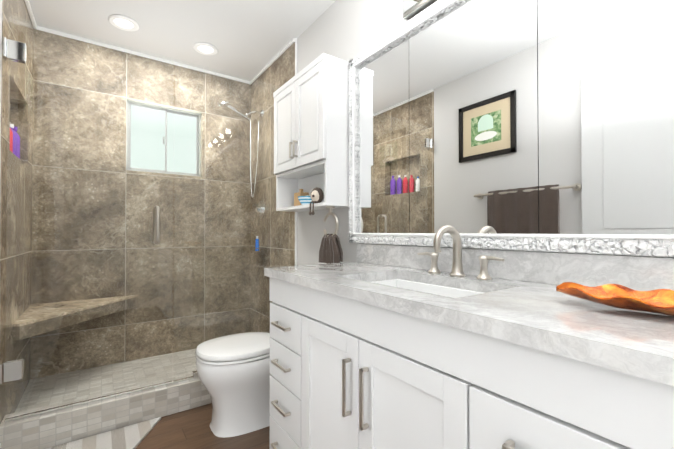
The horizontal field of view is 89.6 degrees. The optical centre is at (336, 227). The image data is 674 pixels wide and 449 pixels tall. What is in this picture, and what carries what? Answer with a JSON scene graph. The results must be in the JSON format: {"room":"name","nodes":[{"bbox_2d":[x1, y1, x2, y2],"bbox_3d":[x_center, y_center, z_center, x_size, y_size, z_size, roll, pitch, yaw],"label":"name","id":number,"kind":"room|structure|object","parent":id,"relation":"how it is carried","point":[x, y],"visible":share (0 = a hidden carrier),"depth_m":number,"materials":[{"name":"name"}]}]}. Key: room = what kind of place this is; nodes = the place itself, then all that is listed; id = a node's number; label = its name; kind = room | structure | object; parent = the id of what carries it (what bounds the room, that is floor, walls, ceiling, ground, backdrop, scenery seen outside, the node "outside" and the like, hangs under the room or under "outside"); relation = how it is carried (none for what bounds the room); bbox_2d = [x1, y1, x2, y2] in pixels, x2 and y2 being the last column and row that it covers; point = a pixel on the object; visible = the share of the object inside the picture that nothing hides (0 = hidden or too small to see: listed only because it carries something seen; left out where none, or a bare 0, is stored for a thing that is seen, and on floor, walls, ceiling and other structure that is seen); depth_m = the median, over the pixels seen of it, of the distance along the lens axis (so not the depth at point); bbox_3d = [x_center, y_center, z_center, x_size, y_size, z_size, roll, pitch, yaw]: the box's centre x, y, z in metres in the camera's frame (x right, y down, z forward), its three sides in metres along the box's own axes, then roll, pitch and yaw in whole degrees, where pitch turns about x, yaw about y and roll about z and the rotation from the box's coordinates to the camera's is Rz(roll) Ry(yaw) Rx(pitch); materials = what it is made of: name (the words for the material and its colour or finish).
{"room":"bathroom","nodes":[
{"label":"bathroom","id":0,"kind":"room"},
{"bbox_2d":[0,0,1,181],"bbox_3d":[-0.688,-0.115,0.233,0.100,2.560,3.180,0,-1,-35],"label":"wall","id":1,"kind":"structure","parent":0,"point":[0,75],"depth_m":1.56,"materials":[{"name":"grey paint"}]},
{"bbox_2d":[0,0,33,423],"bbox_3d":[-1.903,-0.097,1.951,0.130,2.560,1.030,0,-1,-35],"label":"wall tile","id":2,"kind":"structure","parent":1,"relation":"attached to","point":[17,10],"depth_m":1.86,"materials":[{"name":"brown tile"}]},
{"bbox_2d":[10,128,12,152],"bbox_3d":[-1.842,-0.493,1.895,0.045,0.200,0.064,0,-1,-35],"label":"bottle","id":3,"kind":"object","parent":2,"relation":"in","point":[11,143],"depth_m":1.89,"materials":[{"name":"red plastic"}]},
{"bbox_2d":[10,124,15,154],"bbox_3d":[-1.894,-0.497,1.968,0.048,0.210,0.068,0,-1,-35],"label":"bottle","id":4,"kind":"object","parent":2,"relation":"in","point":[14,140],"depth_m":1.96,"materials":[{"name":"purple plastic"}]},
{"bbox_2d":[13,126,19,158],"bbox_3d":[-1.951,-0.501,2.051,0.050,0.220,0.072,0,-1,-35],"label":"bottle","id":5,"kind":"object","parent":2,"relation":"in","point":[17,144],"depth_m":2.05,"materials":[{"name":"purple plastic"}]},
{"bbox_2d":[13,295,137,339],"bbox_3d":[-1.633,0.558,2.212,0.620,0.086,0.600,0,-1,-35],"label":"bench","id":6,"kind":"object","parent":2,"relation":"attached to","point":[89,311],"depth_m":2.14,"materials":[{"name":"tile"}]},
{"bbox_2d":[24,0,38,29],"bbox_3d":[-1.788,-1.365,1.930,0.018,0.024,0.840,0,-1,-35],"label":"trim","id":7,"kind":"structure","parent":1,"relation":"attached to","point":[27,2],"depth_m":2.15,"materials":[{"name":"white"}]},
{"bbox_2d":[0,373,210,448],"bbox_3d":[-0.969,1.005,2.048,1.528,0.160,0.140,0,-1,-35],"label":"shower curb","id":8,"kind":"structure","parent":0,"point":[54,428],"depth_m":1.78,"materials":[{"name":"tile"}]},
{"bbox_2d":[0,14,291,422],"bbox_3d":[-0.955,-0.046,2.038,1.524,1.940,0.121,0,-1,-35],"label":"glass","id":9,"kind":"object","parent":8,"relation":"on","point":[14,51],"visible":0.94,"depth_m":1.85,"materials":[{"name":"clear glass"}]},
{"bbox_2d":[15,349,196,412],"bbox_3d":[-1.217,1.063,2.405,1.528,0.090,0.750,0,-1,-35],"label":"floor","id":10,"kind":"structure","parent":0,"point":[122,368],"depth_m":2.29,"materials":[{"name":"tile"}]},
{"bbox_2d":[30,29,250,378],"bbox_3d":[-1.470,-0.087,2.790,1.740,2.560,0.150,0,-1,-35],"label":"wall tile","id":11,"kind":"structure","parent":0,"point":[69,164],"depth_m":2.60,"materials":[{"name":"brown tile"}]},
{"bbox_2d":[36,26,250,84],"bbox_3d":[-1.427,-1.356,2.731,1.528,0.024,0.018,0,-1,-35],"label":"trim","id":12,"kind":"structure","parent":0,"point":[59,33],"depth_m":2.63,"materials":[{"name":"white"}]},
{"bbox_2d":[126,100,200,176],"bbox_3d":[-1.428,-0.719,2.817,0.556,0.556,0.054,0,-1,-35],"label":"window unit","id":13,"kind":"structure","parent":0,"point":[177,164],"depth_m":2.79,"materials":[{"name":"white glass"}]},
{"bbox_2d":[29,0,335,80],"bbox_3d":[-0.281,-1.436,1.098,1.740,0.100,4.310,0,-1,-35],"label":"ceiling","id":14,"kind":"structure","parent":0,"point":[249,40],"depth_m":2.30,"materials":[{"name":"white paint"}]},
{"bbox_2d":[108,15,138,30],"bbox_3d":[-1.425,-1.367,2.268,0.176,0.011,0.176,0,-1,-35],"label":"recessed light","id":15,"kind":"object","parent":14,"relation":"in","point":[121,22],"visible":0.98,"depth_m":2.26,"materials":[{"name":"white"}]},
{"bbox_2d":[193,42,217,54],"bbox_3d":[-1.002,-1.363,2.587,0.176,0.011,0.176,0,-1,-35],"label":"recessed light","id":16,"kind":"object","parent":14,"relation":"in","point":[203,48],"visible":1,"depth_m":2.58,"materials":[{"name":"white"}]},
{"bbox_2d":[135,403,269,448],"bbox_3d":[0.008,1.119,0.656,1.740,0.100,3.300,0,-1,-35],"label":"floor","id":17,"kind":"structure","parent":0,"point":[189,429],"depth_m":1.76,"materials":[{"name":"brown wood"}]},
{"bbox_2d":[47,417,160,448],"bbox_3d":[-1.070,1.071,1.468,0.640,0.012,0.665,0,-1,-35],"label":"rug","id":18,"kind":"object","parent":17,"relation":"on","point":[132,436],"visible":1,"depth_m":1.71,"materials":[{"name":"beige fabric"}]},
{"bbox_2d":[195,332,270,437],"bbox_3d":[-0.431,0.675,1.982,0.738,0.818,0.420,0,-1,-35],"label":"toilet","id":19,"kind":"object","parent":17,"relation":"on","point":[233,372],"visible":0.5,"depth_m":1.77,"materials":[{"name":"white ceramic"}]},
{"bbox_2d":[264,273,673,448],"bbox_3d":[0.490,0.639,0.823,0.562,0.864,2.056,0,-1,-35],"label":"bathroom vanity","id":20,"kind":"object","parent":17,"relation":"on","point":[383,346],"depth_m":0.78,"materials":[{"name":"white wood"}]},
{"bbox_2d":[264,261,673,376],"bbox_3d":[0.493,0.189,0.830,0.554,0.036,2.076,0,-1,-35],"label":"countertop","id":21,"kind":"structure","parent":20,"relation":"on","point":[534,310],"depth_m":0.70,"materials":[{"name":"white stone"}]},
{"bbox_2d":[360,273,487,296],"bbox_3d":[0.271,0.267,1.125,0.337,0.138,0.540,0,-1,-35],"label":"sink","id":22,"kind":"object","parent":21,"relation":"in","point":[450,287],"depth_m":1.28,"materials":[{"name":"white ceramic"}]},
{"bbox_2d":[416,225,507,280],"bbox_3d":[0.402,0.082,1.219,0.155,0.186,0.362,0,-1,-35],"label":"faucet","id":23,"kind":"object","parent":21,"relation":"on","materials":[{"name":"silver metal"}]},
{"bbox_2d":[556,282,673,315],"bbox_3d":[0.635,0.146,0.658,0.189,0.044,0.355,0,-1,-35],"label":"dish","id":24,"kind":"object","parent":21,"relation":"on","point":[659,301],"visible":1,"depth_m":0.71,"materials":[{"name":"orange wood"}]},
{"bbox_2d":[297,0,673,265],"bbox_3d":[0.392,-0.101,1.552,0.100,2.560,4.310,0,-1,-35],"label":"wall","id":25,"kind":"structure","parent":0,"point":[347,30],"depth_m":2.01,"materials":[{"name":"grey paint"}]},
{"bbox_2d":[249,38,294,83],"bbox_3d":[-0.549,-1.355,2.793,0.018,0.024,0.840,0,-1,-35],"label":"trim","id":26,"kind":"structure","parent":25,"relation":"attached to","point":[268,65],"depth_m":2.72,"materials":[{"name":"white"}]},
{"bbox_2d":[250,38,296,332],"bbox_3d":[-0.547,-0.112,2.800,0.014,2.510,0.888,0,-1,-35],"label":"wall tile","id":27,"kind":"structure","parent":25,"relation":"attached to","point":[281,70],"depth_m":2.85,"materials":[{"name":"brown tile"}]},
{"bbox_2d":[219,102,265,251],"bbox_3d":[-0.802,-0.413,2.835,0.373,1.228,0.160,0,-1,-35],"label":"shower fixture","id":28,"kind":"object","parent":27,"relation":"attached to","point":[261,214],"depth_m":2.89,"materials":[{"name":"silver metal"}]},
{"bbox_2d":[273,53,348,211],"bbox_3d":[-0.189,-0.525,2.112,0.216,0.814,0.638,0,-1,-35],"label":"upper cabinet","id":29,"kind":"object","parent":25,"relation":"attached to","point":[311,126],"visible":0.98,"depth_m":1.91,"materials":[{"name":"white wood"}]},
{"bbox_2d":[294,189,308,205],"bbox_3d":[-0.239,-0.197,2.271,0.065,0.125,0.090,0,-1,-35],"label":"box","id":30,"kind":"object","parent":29,"relation":"in","point":[296,195],"visible":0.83,"depth_m":2.25,"materials":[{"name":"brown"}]},
{"bbox_2d":[298,195,312,204],"bbox_3d":[-0.183,-0.171,2.133,0.132,0.068,0.132,0,-1,-35],"label":"bowl","id":31,"kind":"object","parent":29,"relation":"in","point":[304,200],"visible":0.5,"depth_m":2.08,"materials":[{"name":"white"}]},
{"bbox_2d":[309,187,323,214],"bbox_3d":[-0.120,-0.152,1.939,0.086,0.162,0.083,0,-1,-35],"label":"figurine","id":32,"kind":"object","parent":29,"relation":"on","point":[317,195],"visible":1,"depth_m":1.91,"materials":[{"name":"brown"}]},
{"bbox_2d":[319,206,342,263],"bbox_3d":[-0.037,0.038,1.904,0.065,0.320,0.212,0,-1,-35],"label":"towel ring","id":33,"kind":"object","parent":29,"relation":"hanging from","point":[330,251],"visible":0.96,"depth_m":1.87,"materials":[{"name":"silver metal"}]},
{"bbox_2d":[403,0,437,20],"bbox_3d":[0.525,-1.002,1.164,0.136,0.110,0.865,0,-1,-35],"label":"sconce","id":34,"kind":"object","parent":25,"relation":"attached to","point":[412,8],"visible":0.73,"depth_m":1.48,"materials":[{"name":"white glass"}]},
{"bbox_2d":[349,0,673,256],"bbox_3d":[0.539,-0.429,1.220,0.042,1.010,1.631,0,-1,-35],"label":"mirror panel","id":35,"kind":"object","parent":25,"relation":"attached to","point":[536,125],"visible":1,"depth_m":1.13,"materials":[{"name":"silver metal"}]},
{"bbox_2d":[357,243,673,290],"bbox_3d":[0.710,0.124,0.982,0.025,0.098,2.076,0,-1,-35],"label":"backsplash","id":36,"kind":"structure","parent":25,"relation":"attached to","point":[639,273],"depth_m":1.01,"materials":[{"name":"white stone"}]}
]}

